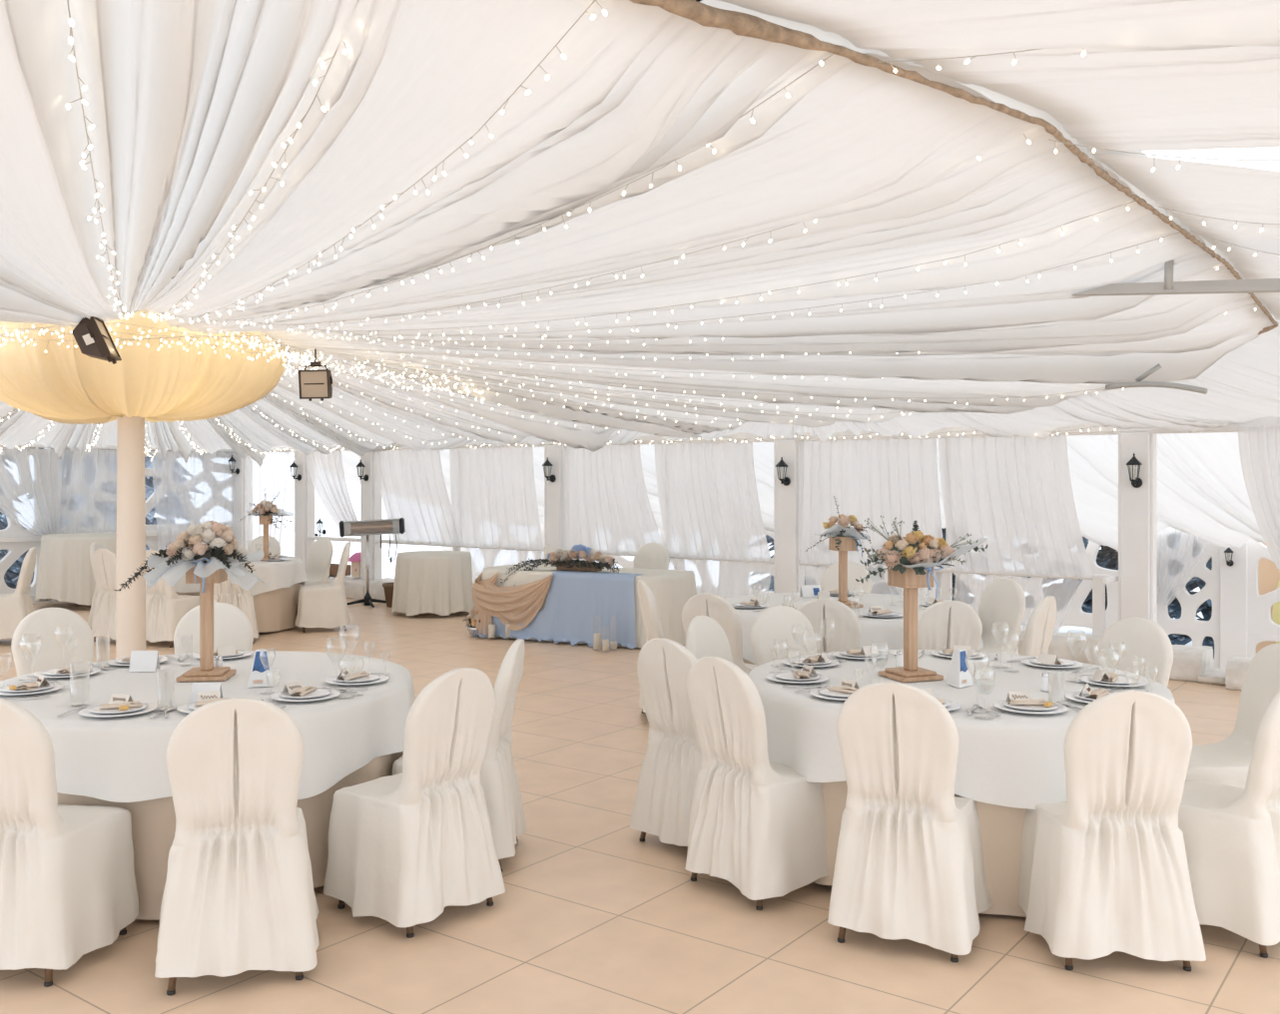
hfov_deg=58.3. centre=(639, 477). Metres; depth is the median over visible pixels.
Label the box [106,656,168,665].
dinner plate
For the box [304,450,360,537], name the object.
curtain
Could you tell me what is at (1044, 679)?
salt shaker
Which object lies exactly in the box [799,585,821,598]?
table card
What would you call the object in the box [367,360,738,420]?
fairy lights
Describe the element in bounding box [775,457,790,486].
wall lantern
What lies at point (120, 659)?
plate
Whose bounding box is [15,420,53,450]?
fairy lights
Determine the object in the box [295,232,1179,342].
fairy lights
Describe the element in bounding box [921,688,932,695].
place card
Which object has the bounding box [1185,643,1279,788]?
banquet chair
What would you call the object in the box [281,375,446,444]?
fairy lights
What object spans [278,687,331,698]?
plate
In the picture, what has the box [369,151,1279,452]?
ceiling
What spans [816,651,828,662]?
place card
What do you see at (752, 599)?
place card
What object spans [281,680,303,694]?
place card
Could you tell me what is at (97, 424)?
fairy lights
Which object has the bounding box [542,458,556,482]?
wall lantern
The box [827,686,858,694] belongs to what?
napkin
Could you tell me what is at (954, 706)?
dinner plate
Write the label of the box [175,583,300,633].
banquet table
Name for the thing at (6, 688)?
plate
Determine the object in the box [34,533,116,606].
tablecloth
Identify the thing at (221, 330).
fairy lights
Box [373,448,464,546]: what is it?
curtain
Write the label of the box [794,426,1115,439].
fairy lights
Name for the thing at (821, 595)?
table card
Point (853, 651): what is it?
napkin
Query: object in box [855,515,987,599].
bouquet
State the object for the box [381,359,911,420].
fairy lights
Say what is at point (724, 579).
curtain
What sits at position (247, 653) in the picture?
dinner plate
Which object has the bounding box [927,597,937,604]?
place card
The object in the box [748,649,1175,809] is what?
tablecloth
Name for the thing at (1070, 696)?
dinner plate
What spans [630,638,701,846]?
banquet chair
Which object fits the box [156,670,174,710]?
glass
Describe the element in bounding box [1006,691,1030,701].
place card
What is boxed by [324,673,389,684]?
dinner plate
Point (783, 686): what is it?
knife
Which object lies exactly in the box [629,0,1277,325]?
ceiling beam
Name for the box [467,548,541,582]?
curtain
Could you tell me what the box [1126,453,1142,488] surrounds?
wall lantern
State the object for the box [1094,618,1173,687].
banquet chair
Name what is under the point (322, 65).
fairy lights
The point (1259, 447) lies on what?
curtain
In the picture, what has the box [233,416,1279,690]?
wall
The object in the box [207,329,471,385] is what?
fairy lights
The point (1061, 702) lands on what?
knife
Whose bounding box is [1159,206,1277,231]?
fairy lights
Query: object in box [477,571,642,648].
tablecloth
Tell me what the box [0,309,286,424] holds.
drape
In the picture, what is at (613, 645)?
pillar candle
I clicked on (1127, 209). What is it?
fairy lights
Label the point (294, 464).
wall lantern
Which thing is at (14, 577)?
conifer tree
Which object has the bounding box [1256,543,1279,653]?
board
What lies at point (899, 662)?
salt shaker
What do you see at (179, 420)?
fairy lights
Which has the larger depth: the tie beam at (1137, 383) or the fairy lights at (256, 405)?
the fairy lights at (256, 405)
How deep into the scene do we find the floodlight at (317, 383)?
8.58 m
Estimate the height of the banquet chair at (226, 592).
0.960 m
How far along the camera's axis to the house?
15.97 m
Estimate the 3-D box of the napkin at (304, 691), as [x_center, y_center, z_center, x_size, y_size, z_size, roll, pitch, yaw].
[-1.413,0.899,4.812,0.066,0.034,0.151,0,0,7]
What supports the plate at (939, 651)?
on the dinner plate at (936, 653)
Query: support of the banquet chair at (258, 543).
on the floor
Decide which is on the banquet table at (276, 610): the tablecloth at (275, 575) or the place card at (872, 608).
the tablecloth at (275, 575)
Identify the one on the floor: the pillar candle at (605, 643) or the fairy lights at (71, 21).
the pillar candle at (605, 643)
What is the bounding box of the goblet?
[973,665,995,718]
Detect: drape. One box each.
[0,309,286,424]
[472,566,553,635]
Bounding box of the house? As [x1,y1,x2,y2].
[348,552,360,578]
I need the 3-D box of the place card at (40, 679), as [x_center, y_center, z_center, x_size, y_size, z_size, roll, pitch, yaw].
[-2.591,0.882,4.977,0.050,0.042,0.085,0,0,-42]
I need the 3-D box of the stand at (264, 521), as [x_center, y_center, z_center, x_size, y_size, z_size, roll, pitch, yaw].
[-4.150,0.673,12.740,0.215,0.500,0.215,0,0,-11]
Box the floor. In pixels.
[0,598,1279,1013]
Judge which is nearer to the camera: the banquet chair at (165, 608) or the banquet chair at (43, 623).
the banquet chair at (43, 623)
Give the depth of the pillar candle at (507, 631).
11.82 m
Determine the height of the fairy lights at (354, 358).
0.752 m
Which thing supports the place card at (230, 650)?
on the plate at (240, 652)
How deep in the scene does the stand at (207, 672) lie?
5.26 m
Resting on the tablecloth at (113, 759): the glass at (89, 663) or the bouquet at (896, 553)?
the glass at (89, 663)
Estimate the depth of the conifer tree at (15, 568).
18.43 m
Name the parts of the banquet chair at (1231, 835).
leg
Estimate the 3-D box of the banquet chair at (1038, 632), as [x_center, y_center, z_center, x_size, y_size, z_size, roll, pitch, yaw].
[2.253,1.200,7.111,0.594,0.960,0.544,0,0,37]
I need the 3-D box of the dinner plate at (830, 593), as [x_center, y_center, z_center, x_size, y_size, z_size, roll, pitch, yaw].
[1.570,0.916,8.995,0.284,0.014,0.284,0,0,10]
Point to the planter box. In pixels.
(333, 568)
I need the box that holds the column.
[115,414,145,658]
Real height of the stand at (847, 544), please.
0.500 m
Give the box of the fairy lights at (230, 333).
[229,333,499,405]
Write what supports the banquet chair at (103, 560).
on the floor
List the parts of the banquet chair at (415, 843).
leg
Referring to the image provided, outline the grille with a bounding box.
[345,521,398,534]
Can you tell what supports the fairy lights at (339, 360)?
hanging from the ceiling at (192, 105)
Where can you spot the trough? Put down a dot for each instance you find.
(591, 569)
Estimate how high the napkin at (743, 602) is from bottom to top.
0.034 m
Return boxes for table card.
[128,650,160,671]
[189,682,223,702]
[817,592,830,600]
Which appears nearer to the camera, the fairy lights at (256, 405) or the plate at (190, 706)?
the plate at (190, 706)
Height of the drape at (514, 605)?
0.670 m
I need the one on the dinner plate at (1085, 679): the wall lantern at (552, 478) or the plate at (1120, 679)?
the plate at (1120, 679)
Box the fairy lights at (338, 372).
[338,372,482,418]
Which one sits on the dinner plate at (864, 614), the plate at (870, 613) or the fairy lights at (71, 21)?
the plate at (870, 613)
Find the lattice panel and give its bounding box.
[441,523,1279,669]
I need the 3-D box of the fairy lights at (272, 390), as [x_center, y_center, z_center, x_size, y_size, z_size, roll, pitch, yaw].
[-3.486,-0.793,12.670,0.080,0.876,4.005,0,0,13]
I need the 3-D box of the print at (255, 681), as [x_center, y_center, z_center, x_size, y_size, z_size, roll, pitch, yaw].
[-1.678,0.898,5.042,0.043,0.016,0.002,0,0,-14]
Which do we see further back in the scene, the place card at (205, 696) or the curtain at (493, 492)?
the curtain at (493, 492)
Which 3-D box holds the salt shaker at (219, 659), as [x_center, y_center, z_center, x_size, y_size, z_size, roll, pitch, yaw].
[-1.984,0.881,5.413,0.036,0.082,0.036,0,0,0]
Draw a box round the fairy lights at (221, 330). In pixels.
[219,330,483,393]
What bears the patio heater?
on the floor
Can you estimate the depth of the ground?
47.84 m
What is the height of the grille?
0.167 m
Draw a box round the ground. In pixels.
[28,534,1203,645]
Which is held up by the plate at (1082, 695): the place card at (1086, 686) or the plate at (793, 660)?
the place card at (1086, 686)
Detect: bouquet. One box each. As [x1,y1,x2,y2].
[114,521,264,593]
[240,488,294,529]
[805,496,875,557]
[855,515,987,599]
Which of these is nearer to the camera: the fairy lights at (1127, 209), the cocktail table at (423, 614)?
the fairy lights at (1127, 209)
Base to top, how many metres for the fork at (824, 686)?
0.008 m
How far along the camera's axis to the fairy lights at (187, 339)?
8.38 m
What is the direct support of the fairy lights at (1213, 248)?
hanging from the ceiling at (1243, 386)
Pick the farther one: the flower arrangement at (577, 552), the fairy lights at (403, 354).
the flower arrangement at (577, 552)
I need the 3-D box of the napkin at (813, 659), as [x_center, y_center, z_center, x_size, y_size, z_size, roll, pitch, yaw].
[0.853,0.899,5.638,0.066,0.034,0.151,0,0,33]
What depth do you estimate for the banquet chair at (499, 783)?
4.91 m
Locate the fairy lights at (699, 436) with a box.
[559,436,782,445]
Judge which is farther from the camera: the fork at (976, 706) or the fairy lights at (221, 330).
the fairy lights at (221, 330)
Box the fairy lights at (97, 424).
[86,424,101,451]
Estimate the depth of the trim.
8.51 m
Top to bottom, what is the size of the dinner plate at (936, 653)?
0.014 m
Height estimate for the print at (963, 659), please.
0.091 m
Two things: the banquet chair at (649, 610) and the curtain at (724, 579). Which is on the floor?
the banquet chair at (649, 610)
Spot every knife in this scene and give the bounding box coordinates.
[3,696,48,699]
[149,706,178,718]
[324,686,356,692]
[349,672,389,674]
[782,685,823,687]
[967,704,976,715]
[1006,657,1035,661]
[1061,701,1081,709]
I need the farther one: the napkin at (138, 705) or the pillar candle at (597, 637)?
the pillar candle at (597, 637)
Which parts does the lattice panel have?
post, post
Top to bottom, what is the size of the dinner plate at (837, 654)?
0.014 m
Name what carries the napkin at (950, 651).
on the plate at (939, 651)
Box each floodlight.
[71,316,121,364]
[298,349,334,401]
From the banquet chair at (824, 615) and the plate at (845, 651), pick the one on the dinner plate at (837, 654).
the plate at (845, 651)
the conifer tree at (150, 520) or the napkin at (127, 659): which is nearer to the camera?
the napkin at (127, 659)
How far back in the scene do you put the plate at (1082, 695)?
4.75 m
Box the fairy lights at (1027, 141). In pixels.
[240,133,1031,331]
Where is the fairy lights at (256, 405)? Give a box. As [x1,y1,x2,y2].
[253,405,343,452]
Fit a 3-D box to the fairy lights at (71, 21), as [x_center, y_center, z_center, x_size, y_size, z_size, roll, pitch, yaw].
[-2.366,-1.040,5.142,0.090,0.383,6.965,0,0,-23]
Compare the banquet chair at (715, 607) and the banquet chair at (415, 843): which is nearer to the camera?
the banquet chair at (415, 843)
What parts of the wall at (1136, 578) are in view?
post, post, post, handrail, rail post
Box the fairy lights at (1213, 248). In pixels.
[1191,230,1279,256]
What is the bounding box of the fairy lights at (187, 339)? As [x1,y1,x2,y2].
[0,335,317,376]
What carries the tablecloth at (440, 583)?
on the cocktail table at (423, 614)
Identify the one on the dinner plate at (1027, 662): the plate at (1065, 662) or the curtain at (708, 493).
the plate at (1065, 662)
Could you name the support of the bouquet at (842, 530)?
on the stand at (847, 544)
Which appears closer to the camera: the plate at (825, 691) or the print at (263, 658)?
the plate at (825, 691)
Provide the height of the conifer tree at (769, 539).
6.736 m
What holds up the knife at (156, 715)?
on the tablecloth at (113, 759)
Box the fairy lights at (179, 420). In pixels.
[178,420,203,454]
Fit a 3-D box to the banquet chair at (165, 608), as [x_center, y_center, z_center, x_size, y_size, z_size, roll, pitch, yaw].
[-4.718,1.200,11.589,0.546,0.960,0.577,0,0,23]
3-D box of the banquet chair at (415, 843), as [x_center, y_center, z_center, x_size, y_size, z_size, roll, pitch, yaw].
[-0.897,1.200,4.490,0.593,0.960,0.551,0,0,39]
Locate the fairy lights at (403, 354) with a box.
[400,354,1123,405]
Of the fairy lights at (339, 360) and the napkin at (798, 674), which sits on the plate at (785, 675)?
the napkin at (798, 674)
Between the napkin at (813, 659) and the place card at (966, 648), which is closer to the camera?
the napkin at (813, 659)
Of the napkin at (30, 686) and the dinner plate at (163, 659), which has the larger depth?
the dinner plate at (163, 659)
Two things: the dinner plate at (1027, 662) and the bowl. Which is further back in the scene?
the bowl
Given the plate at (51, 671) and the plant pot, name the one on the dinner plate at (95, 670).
the plate at (51, 671)
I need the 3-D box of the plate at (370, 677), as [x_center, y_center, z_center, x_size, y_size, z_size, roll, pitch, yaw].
[-1.276,0.908,5.175,0.214,0.012,0.214,0,0,2]
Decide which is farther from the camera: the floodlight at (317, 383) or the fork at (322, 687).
the floodlight at (317, 383)
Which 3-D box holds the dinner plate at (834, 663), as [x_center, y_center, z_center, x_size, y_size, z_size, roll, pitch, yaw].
[0.839,0.916,5.649,0.284,0.014,0.284,0,0,34]
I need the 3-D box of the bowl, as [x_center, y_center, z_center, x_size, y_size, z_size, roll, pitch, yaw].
[-1.701,1.630,12.151,0.260,0.100,0.260,0,0,0]
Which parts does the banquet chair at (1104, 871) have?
leg, leg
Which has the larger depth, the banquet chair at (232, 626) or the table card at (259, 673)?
the banquet chair at (232, 626)
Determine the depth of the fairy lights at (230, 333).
9.26 m
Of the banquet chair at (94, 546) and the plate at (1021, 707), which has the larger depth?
the banquet chair at (94, 546)
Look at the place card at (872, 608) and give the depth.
7.65 m
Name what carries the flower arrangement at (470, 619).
in the bowl
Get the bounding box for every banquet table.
[56,751,403,920]
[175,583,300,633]
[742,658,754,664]
[812,780,1026,917]
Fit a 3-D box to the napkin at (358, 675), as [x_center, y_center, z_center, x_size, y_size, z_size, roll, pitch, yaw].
[-1.294,0.899,5.174,0.066,0.034,0.151,0,0,28]
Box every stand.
[176,563,236,681]
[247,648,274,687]
[259,515,272,561]
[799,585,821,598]
[828,537,863,608]
[878,566,943,682]
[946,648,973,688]
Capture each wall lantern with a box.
[228,455,239,474]
[289,460,301,481]
[316,518,326,536]
[355,460,368,481]
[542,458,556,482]
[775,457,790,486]
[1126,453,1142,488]
[1224,548,1234,566]
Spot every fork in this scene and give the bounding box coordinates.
[56,704,89,716]
[322,686,368,689]
[794,685,829,692]
[973,703,1000,715]
[1098,687,1148,691]
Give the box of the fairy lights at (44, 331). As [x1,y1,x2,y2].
[1,324,311,371]
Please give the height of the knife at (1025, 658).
0.007 m
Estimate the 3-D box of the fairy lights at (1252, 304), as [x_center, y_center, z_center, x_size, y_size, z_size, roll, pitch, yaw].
[0.508,-1.038,8.321,7.226,0.387,0.088,0,0,14]
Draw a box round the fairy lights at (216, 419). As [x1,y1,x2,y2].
[215,419,266,454]
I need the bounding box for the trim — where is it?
[1258,321,1278,334]
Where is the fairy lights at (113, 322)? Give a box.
[0,322,298,362]
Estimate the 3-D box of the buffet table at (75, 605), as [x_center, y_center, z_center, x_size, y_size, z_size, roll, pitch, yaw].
[-7.180,1.218,15.000,1.110,0.925,1.110,0,0,0]
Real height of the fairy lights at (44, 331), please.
0.144 m
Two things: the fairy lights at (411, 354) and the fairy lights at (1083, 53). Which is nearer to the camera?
the fairy lights at (1083, 53)
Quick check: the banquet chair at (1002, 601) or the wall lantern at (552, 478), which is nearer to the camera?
the banquet chair at (1002, 601)
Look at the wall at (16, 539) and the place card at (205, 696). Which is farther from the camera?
the wall at (16, 539)
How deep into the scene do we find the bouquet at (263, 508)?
12.69 m
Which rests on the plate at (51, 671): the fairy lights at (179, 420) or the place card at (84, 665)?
the place card at (84, 665)
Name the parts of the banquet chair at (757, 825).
leg, leg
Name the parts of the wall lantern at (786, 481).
frame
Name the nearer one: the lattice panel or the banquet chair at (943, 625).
the banquet chair at (943, 625)
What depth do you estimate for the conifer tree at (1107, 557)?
19.99 m
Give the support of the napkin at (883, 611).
on the plate at (870, 613)
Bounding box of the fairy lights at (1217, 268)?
[313,267,1218,349]
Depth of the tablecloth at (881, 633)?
7.80 m
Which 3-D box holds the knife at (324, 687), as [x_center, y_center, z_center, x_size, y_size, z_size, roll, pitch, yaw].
[-1.297,0.917,4.958,0.210,0.007,0.015,0,0,35]
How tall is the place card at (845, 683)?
0.042 m
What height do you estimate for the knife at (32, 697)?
0.007 m
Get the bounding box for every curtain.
[0,447,75,536]
[62,448,116,534]
[150,450,234,551]
[243,451,288,551]
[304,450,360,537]
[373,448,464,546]
[449,445,544,550]
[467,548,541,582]
[559,443,664,555]
[654,440,771,561]
[667,558,772,599]
[800,436,945,570]
[803,565,942,599]
[938,433,1093,578]
[953,573,1081,635]
[1156,528,1207,605]
[1238,425,1279,569]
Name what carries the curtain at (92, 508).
hanging from the wall at (16, 539)
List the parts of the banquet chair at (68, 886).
leg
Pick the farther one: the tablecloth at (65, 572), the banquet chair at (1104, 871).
the tablecloth at (65, 572)
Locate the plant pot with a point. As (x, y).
(388, 587)
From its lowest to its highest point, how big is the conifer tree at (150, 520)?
7.217 m
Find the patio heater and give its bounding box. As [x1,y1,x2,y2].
[339,518,405,608]
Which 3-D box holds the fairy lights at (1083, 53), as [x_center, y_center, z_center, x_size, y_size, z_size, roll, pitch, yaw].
[1.014,-1.040,2.706,0.076,0.162,1.078,0,0,-44]
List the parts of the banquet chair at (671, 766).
leg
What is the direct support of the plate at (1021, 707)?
on the dinner plate at (998, 705)
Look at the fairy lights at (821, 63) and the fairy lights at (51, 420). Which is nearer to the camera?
the fairy lights at (821, 63)
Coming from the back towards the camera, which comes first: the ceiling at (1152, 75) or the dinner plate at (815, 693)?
the dinner plate at (815, 693)
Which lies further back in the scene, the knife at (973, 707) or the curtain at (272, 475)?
the curtain at (272, 475)
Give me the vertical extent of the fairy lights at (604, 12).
0.379 m
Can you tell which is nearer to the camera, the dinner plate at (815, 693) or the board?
the dinner plate at (815, 693)
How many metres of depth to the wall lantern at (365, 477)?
15.69 m
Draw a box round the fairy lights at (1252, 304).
[327,303,1256,360]
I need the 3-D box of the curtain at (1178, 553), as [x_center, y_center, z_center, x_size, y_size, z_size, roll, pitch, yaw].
[6.407,1.070,13.730,0.709,0.921,0.082,0,0,37]
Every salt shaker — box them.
[215,655,222,666]
[895,649,903,667]
[1041,671,1049,691]
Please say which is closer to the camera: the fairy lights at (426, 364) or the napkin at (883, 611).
the napkin at (883, 611)
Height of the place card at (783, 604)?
0.042 m
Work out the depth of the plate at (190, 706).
4.53 m
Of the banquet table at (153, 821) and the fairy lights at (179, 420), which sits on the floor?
the banquet table at (153, 821)
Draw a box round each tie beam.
[1072,259,1279,296]
[1105,363,1208,394]
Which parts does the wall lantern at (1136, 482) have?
frame, arm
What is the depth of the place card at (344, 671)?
5.16 m
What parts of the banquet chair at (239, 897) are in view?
leg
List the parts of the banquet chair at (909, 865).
leg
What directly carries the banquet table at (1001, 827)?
on the floor
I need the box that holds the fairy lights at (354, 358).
[354,358,740,426]
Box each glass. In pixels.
[69,662,89,705]
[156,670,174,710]
[1047,671,1065,698]
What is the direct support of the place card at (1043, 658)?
on the plate at (1065, 662)
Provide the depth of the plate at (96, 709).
4.46 m
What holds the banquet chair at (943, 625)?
on the floor
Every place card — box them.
[35,674,50,687]
[70,660,92,671]
[108,693,134,704]
[197,691,220,702]
[216,645,235,655]
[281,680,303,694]
[336,667,350,679]
[748,598,758,604]
[781,603,794,608]
[800,664,817,675]
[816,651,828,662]
[838,678,859,689]
[859,645,879,655]
[868,606,882,613]
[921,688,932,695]
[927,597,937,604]
[953,645,971,654]
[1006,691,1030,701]
[1037,653,1059,664]
[1078,683,1092,696]
[1092,668,1110,680]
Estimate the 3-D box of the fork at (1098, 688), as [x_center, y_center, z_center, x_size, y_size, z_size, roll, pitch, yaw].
[2.083,0.918,4.949,0.200,0.008,0.020,0,0,10]
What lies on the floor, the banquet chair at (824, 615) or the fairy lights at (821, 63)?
the banquet chair at (824, 615)
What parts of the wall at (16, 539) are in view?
window sill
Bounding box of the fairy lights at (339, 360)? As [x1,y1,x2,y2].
[337,360,620,433]
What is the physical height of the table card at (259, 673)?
0.160 m
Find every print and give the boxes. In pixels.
[252,651,269,672]
[252,679,263,683]
[812,588,819,596]
[960,650,969,672]
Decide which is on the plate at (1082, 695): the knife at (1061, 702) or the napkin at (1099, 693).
the napkin at (1099, 693)
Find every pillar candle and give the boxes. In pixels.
[488,624,495,638]
[505,624,511,638]
[593,633,602,648]
[602,639,609,650]
[610,641,617,648]
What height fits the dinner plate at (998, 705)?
0.014 m
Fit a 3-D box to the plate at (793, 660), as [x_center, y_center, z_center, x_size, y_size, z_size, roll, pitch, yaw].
[0.839,0.908,5.649,0.214,0.012,0.214,0,0,34]
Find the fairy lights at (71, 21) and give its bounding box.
[65,0,133,319]
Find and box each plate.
[0,682,54,692]
[0,682,63,695]
[32,667,100,677]
[41,667,92,675]
[78,702,157,717]
[88,702,148,713]
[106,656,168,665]
[114,656,160,663]
[176,702,194,713]
[186,701,201,709]
[193,650,252,659]
[213,649,245,656]
[270,688,340,701]
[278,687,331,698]
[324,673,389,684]
[332,673,381,682]
[730,604,767,609]
[732,603,762,607]
[766,672,828,683]
[773,671,821,680]
[781,657,839,667]
[788,656,832,664]
[809,687,847,700]
[817,687,850,697]
[829,593,858,596]
[831,650,888,659]
[838,649,880,656]
[860,612,903,618]
[866,612,898,616]
[930,649,987,658]
[937,648,980,655]
[941,698,952,706]
[945,699,961,710]
[992,699,1068,713]
[1002,700,1059,710]
[1022,658,1083,667]
[1029,657,1075,665]
[1064,691,1092,703]
[1073,690,1112,700]
[1079,675,1148,686]
[1087,675,1139,683]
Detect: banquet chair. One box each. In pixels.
[0,548,36,639]
[0,697,139,987]
[10,608,93,676]
[87,542,105,627]
[91,549,116,641]
[145,550,199,647]
[154,697,319,996]
[173,602,253,653]
[213,553,258,643]
[246,536,280,555]
[294,542,350,633]
[300,538,333,588]
[323,667,505,938]
[392,639,526,872]
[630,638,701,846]
[634,543,669,570]
[638,581,685,713]
[681,593,756,675]
[684,656,828,910]
[685,616,732,662]
[750,605,816,666]
[796,599,861,653]
[820,561,871,594]
[827,681,992,963]
[917,600,982,651]
[978,578,1025,654]
[1018,689,1206,971]
[1019,596,1056,656]
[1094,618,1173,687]
[1178,690,1279,958]
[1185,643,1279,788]
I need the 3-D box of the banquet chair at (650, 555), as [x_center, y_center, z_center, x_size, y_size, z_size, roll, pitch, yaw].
[0.024,1.200,12.332,0.538,0.960,0.590,0,0,30]
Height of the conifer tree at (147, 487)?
6.255 m
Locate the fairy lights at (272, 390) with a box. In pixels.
[271,390,395,448]
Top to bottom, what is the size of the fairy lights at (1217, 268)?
0.375 m
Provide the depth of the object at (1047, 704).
4.51 m
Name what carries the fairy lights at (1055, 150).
hanging from the ceiling at (192, 105)
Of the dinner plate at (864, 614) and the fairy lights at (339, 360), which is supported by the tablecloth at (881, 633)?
the dinner plate at (864, 614)
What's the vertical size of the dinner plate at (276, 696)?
0.014 m
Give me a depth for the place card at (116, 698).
4.55 m
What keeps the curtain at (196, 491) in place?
hanging from the wall at (16, 539)
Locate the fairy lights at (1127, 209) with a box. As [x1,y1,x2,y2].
[290,200,1135,337]
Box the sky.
[288,432,1265,551]
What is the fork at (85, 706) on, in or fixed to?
on the tablecloth at (113, 759)
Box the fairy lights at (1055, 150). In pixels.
[1049,139,1279,171]
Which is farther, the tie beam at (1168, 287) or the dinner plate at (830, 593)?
the dinner plate at (830, 593)
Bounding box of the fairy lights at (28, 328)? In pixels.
[0,328,314,374]
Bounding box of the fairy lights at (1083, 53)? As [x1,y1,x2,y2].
[878,47,1086,72]
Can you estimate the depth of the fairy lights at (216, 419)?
14.10 m
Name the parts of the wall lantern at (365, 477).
frame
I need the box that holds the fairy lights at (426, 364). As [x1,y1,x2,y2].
[426,364,902,414]
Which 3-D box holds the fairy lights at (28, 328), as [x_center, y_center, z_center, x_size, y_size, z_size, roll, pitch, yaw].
[-3.860,-0.987,9.179,2.021,0.158,2.953,0,0,42]
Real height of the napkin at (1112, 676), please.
0.034 m
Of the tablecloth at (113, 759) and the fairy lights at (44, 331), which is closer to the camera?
the tablecloth at (113, 759)
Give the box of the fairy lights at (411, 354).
[411,354,845,380]
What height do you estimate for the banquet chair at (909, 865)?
0.960 m
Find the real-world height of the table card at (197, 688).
0.085 m
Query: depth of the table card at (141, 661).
5.46 m
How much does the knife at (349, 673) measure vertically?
0.007 m
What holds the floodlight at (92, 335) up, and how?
hanging from the ceiling at (192, 105)
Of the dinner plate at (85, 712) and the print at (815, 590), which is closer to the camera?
the dinner plate at (85, 712)
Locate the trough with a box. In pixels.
[556,563,602,572]
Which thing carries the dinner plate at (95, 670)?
on the tablecloth at (113, 759)
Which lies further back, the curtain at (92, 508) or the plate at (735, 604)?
the curtain at (92, 508)
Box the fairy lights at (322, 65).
[140,0,358,322]
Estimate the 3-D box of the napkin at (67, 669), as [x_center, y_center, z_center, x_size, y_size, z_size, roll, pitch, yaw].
[-2.651,0.899,5.349,0.066,0.034,0.151,0,0,1]
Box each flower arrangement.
[462,609,480,638]
[500,544,619,586]
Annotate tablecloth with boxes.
[0,650,414,802]
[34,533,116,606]
[174,556,308,596]
[391,551,474,616]
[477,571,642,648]
[481,564,696,648]
[724,593,983,664]
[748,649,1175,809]
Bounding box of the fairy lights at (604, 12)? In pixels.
[151,0,607,323]
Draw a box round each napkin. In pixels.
[15,680,46,692]
[55,666,74,673]
[99,700,141,709]
[121,656,130,663]
[194,697,230,706]
[292,686,317,696]
[338,670,369,680]
[739,601,760,607]
[792,670,810,678]
[801,655,823,665]
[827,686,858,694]
[846,648,864,656]
[872,609,891,615]
[942,648,973,653]
[1007,698,1045,705]
[1085,688,1109,698]
[1101,672,1118,682]
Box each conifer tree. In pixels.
[0,512,27,589]
[0,525,28,584]
[9,525,63,584]
[144,457,156,550]
[144,477,153,551]
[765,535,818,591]
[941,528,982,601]
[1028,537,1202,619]
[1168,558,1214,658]
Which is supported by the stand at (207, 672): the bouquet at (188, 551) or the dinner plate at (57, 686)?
the bouquet at (188, 551)
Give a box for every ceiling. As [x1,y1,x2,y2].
[0,0,1275,467]
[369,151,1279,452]
[719,0,1279,151]
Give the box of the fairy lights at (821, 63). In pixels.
[206,53,833,325]
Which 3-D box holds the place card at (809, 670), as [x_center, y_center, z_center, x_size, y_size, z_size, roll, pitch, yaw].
[0.770,0.882,5.239,0.050,0.042,0.085,0,0,-19]
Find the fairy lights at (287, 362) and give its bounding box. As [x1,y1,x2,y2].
[286,362,475,441]
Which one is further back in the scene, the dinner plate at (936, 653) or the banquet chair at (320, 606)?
the banquet chair at (320, 606)
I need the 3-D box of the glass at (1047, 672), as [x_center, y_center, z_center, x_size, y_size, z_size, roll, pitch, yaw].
[1.651,0.849,4.553,0.065,0.146,0.065,0,0,0]
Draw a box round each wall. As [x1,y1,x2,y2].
[0,443,233,604]
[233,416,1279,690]
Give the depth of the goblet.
4.40 m
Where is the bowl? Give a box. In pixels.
[467,626,479,637]
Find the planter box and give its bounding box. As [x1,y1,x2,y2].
[329,564,351,576]
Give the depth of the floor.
4.10 m
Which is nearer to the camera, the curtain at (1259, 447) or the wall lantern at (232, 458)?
the curtain at (1259, 447)
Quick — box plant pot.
[382,583,394,608]
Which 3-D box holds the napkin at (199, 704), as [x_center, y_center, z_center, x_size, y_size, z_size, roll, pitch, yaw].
[-1.693,0.899,4.576,0.151,0.034,0.066,0,0,-21]
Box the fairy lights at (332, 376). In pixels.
[332,376,515,437]

